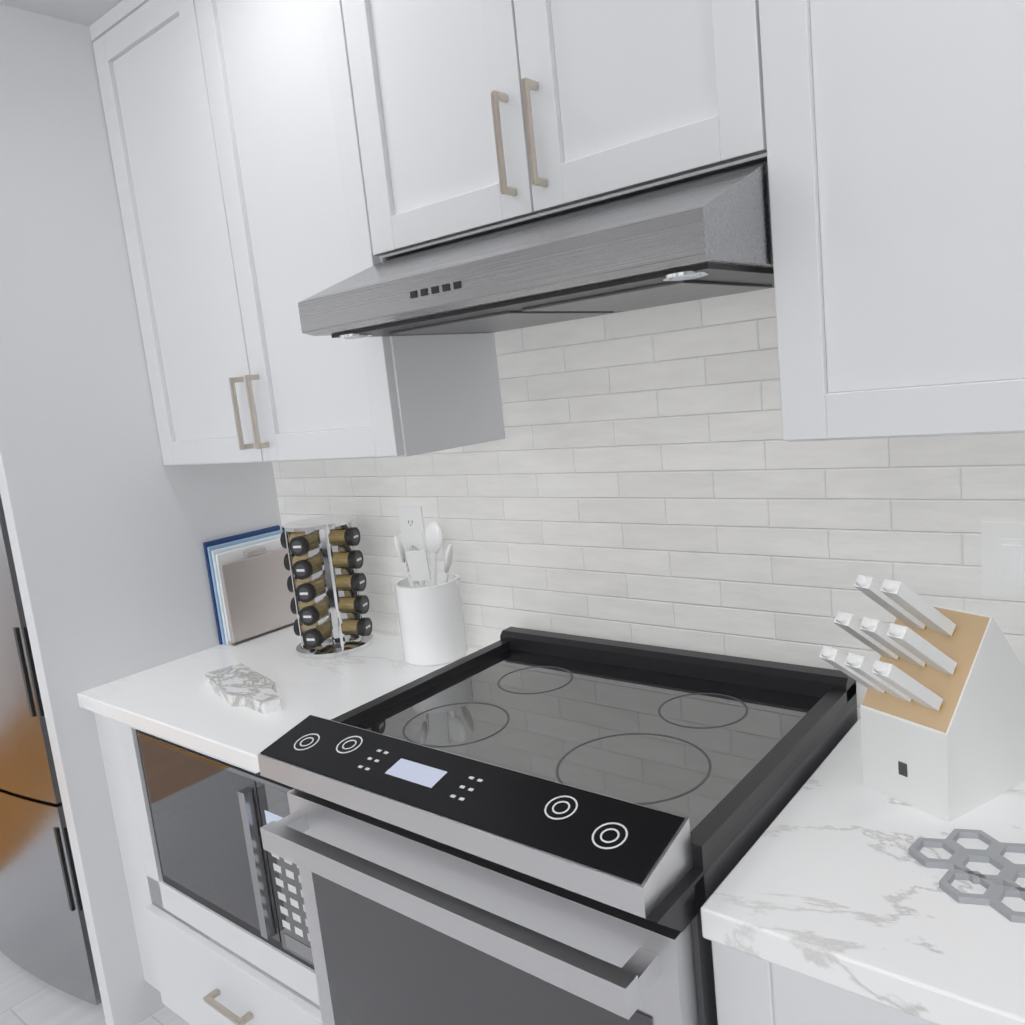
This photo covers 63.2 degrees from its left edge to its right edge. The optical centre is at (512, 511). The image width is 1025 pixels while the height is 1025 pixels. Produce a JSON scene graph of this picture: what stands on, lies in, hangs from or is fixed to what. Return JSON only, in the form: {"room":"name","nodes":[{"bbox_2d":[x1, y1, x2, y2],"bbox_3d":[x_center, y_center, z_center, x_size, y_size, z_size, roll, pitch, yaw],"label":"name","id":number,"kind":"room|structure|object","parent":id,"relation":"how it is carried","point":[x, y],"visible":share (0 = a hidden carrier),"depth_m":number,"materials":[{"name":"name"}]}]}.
{"room":"kitchen","nodes":[
{"label":"kitchen","id":0,"kind":"room"},
{"bbox_2d":[0,0,121,26],"bbox_3d":[0.212,-1.475,0.859,5.600,0.710,0.720,1,11,39],"label":"ceiling","id":1,"kind":"structure","parent":0,"point":[88,13],"depth_m":1.89,"materials":[{"name":"paint"}]},
{"bbox_2d":[0,951,189,1024],"bbox_3d":[-0.833,1.692,-0.339,5.600,0.060,5.000,1,11,39],"label":"floor","id":2,"kind":"structure","parent":0,"point":[27,998],"depth_m":2.21,"materials":[{"name":"white tile"}]},
{"bbox_2d":[0,494,101,1004],"bbox_3d":[-1.351,0.371,2.552,0.982,1.780,0.705,1,11,39],"label":"refrigerator","id":3,"kind":"object","parent":2,"relation":"on","point":[44,936],"visible":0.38,"depth_m":2.13,"materials":[{"name":"grey metal"}]},
{"bbox_2d":[0,4,281,1024],"bbox_3d":[-1.353,0.045,2.495,1.150,2.438,0.752,1,11,39],"label":"wall","id":4,"kind":"structure","parent":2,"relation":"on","point":[112,522],"depth_m":1.99,"materials":[{"name":"white paint"}]},
{"bbox_2d":[94,713,322,1024],"bbox_3d":[-0.473,0.835,2.013,0.845,0.845,0.653,1,11,39],"label":"base cabinet","id":5,"kind":"object","parent":2,"relation":"on","point":[202,964],"visible":0.31,"depth_m":1.91,"materials":[{"name":"white paint"}]},
{"bbox_2d":[136,730,314,969],"bbox_3d":[-0.457,0.645,1.902,0.615,0.376,0.510,1,11,39],"label":"built-in microwave","id":6,"kind":"object","parent":5,"relation":"in","point":[210,816],"visible":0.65,"depth_m":1.72,"materials":[{"name":"black glass"}]},
{"bbox_2d":[77,626,479,772],"bbox_3d":[-0.513,0.400,1.956,0.844,0.036,0.631,1,11,39],"label":"countertop","id":7,"kind":"structure","parent":5,"relation":"on","point":[179,701],"depth_m":1.87,"materials":[{"name":"stone"}]},
{"bbox_2d":[203,663,281,713],"bbox_3d":[-0.590,0.394,1.845,0.100,0.024,0.325,-12,11,-36],"label":"marble board","id":8,"kind":"object","parent":7,"relation":"on","point":[239,684],"visible":1,"depth_m":1.82,"materials":[{"name":"white stone"}]},
{"bbox_2d":[203,525,296,645],"bbox_3d":[-0.714,0.202,2.317,0.060,0.285,0.242,1,11,39],"label":"cutting board","id":9,"kind":"object","parent":7,"relation":"on","point":[249,574],"visible":0.79,"depth_m":2.28,"materials":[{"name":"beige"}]},
{"bbox_2d":[280,515,373,658],"bbox_3d":[-0.472,0.186,2.114,0.207,0.327,0.207,1,11,39],"label":"spice carousel","id":10,"kind":"object","parent":7,"relation":"on","point":[325,584],"visible":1,"depth_m":2.07,"materials":[{"name":"silver metal"}]},
{"bbox_2d":[394,521,467,665],"bbox_3d":[-0.198,0.188,1.952,0.154,0.316,0.152,1,11,39],"label":"utensil crock","id":11,"kind":"object","parent":7,"relation":"on","point":[431,618],"visible":1,"depth_m":1.90,"materials":[{"name":"white ceramic"}]},
{"bbox_2d":[256,627,857,1024],"bbox_3d":[0.118,0.794,1.458,0.754,0.969,0.718,1,11,39],"label":"range","id":12,"kind":"object","parent":2,"relation":"on","point":[517,826],"visible":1,"depth_m":1.23,"materials":[{"name":"black glass"}]},
{"bbox_2d":[701,717,1024,1024],"bbox_3d":[1.474,0.852,0.426,2.632,0.881,0.626,1,11,39],"label":"kitchen counter","id":13,"kind":"object","parent":2,"relation":"on","point":[829,901],"visible":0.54,"depth_m":0.94,"materials":[{"name":"stone"}]},
{"bbox_2d":[819,575,1024,821],"bbox_3d":[0.601,0.221,1.153,0.385,0.322,0.130,-11,10,-28],"label":"knife block","id":14,"kind":"object","parent":13,"relation":"on","point":[942,709],"visible":1,"depth_m":1.09,"materials":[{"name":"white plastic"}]},
{"bbox_2d":[908,829,1024,922],"bbox_3d":[0.608,0.419,0.901,0.150,0.008,0.338,-14,12,-41],"label":"trivet","id":15,"kind":"object","parent":13,"relation":"on","point":[1001,885],"visible":1,"depth_m":0.96,"materials":[{"name":"grey plastic"}]},
{"bbox_3d":[0.602,-0.352,1.361,5.600,3.150,0.120,1,11,39],"label":"wall","id":16,"kind":"structure","parent":0,"visible":0},
{"bbox_2d":[89,0,504,465],"bbox_3d":[-0.488,-0.656,1.885,0.940,1.058,0.324,1,11,39],"label":"upper cabinet","id":17,"kind":"object","parent":16,"relation":"attached to","point":[275,162],"depth_m":1.74,"materials":[{"name":"white paint"}]},
{"bbox_2d":[365,0,772,255],"bbox_3d":[0.097,-0.826,1.361,0.745,0.688,0.324,1,11,39],"label":"upper cabinet","id":18,"kind":"object","parent":16,"relation":"attached to","point":[493,115],"depth_m":1.24,"materials":[{"name":"white paint"}]},
{"bbox_2d":[298,159,774,338],"bbox_3d":[0.083,-0.398,1.353,0.741,0.148,0.507,1,11,39],"label":"range hood","id":19,"kind":"object","parent":18,"relation":"attached to","point":[705,236],"visible":0.98,"depth_m":1.13,"materials":[{"name":"silver metal"}]},
{"bbox_2d":[272,288,1024,718],"bbox_3d":[1.034,-0.082,0.986,4.450,0.959,0.007,1,11,39],"label":"backsplash","id":20,"kind":"structure","parent":16,"relation":"attached to","point":[648,476],"depth_m":1.58,"materials":[{"name":"tile"}]},
{"bbox_2d":[397,505,426,551],"bbox_3d":[-0.249,0.043,2.066,0.082,0.115,0.006,1,11,39],"label":"electrical outlet","id":21,"kind":"object","parent":20,"relation":"attached to","point":[411,518],"visible":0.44,"depth_m":2.06,"materials":[{"name":"white plastic"}]},
{"bbox_2d":[980,522,1024,597],"bbox_3d":[0.767,0.074,1.233,0.128,0.115,0.008,1,11,39],"label":"outlet","id":22,"kind":"object","parent":20,"relation":"attached to","point":[1003,559],"visible":1,"depth_m":1.25,"materials":[{"name":"white plastic"}]},
{"bbox_2d":[765,0,1024,441],"bbox_3d":[0.573,-0.636,1.013,0.558,1.058,0.324,1,11,39],"label":"upper cabinet","id":23,"kind":"object","parent":16,"relation":"attached to","point":[896,171],"depth_m":0.98,"materials":[{"name":"white paint"}]}
]}

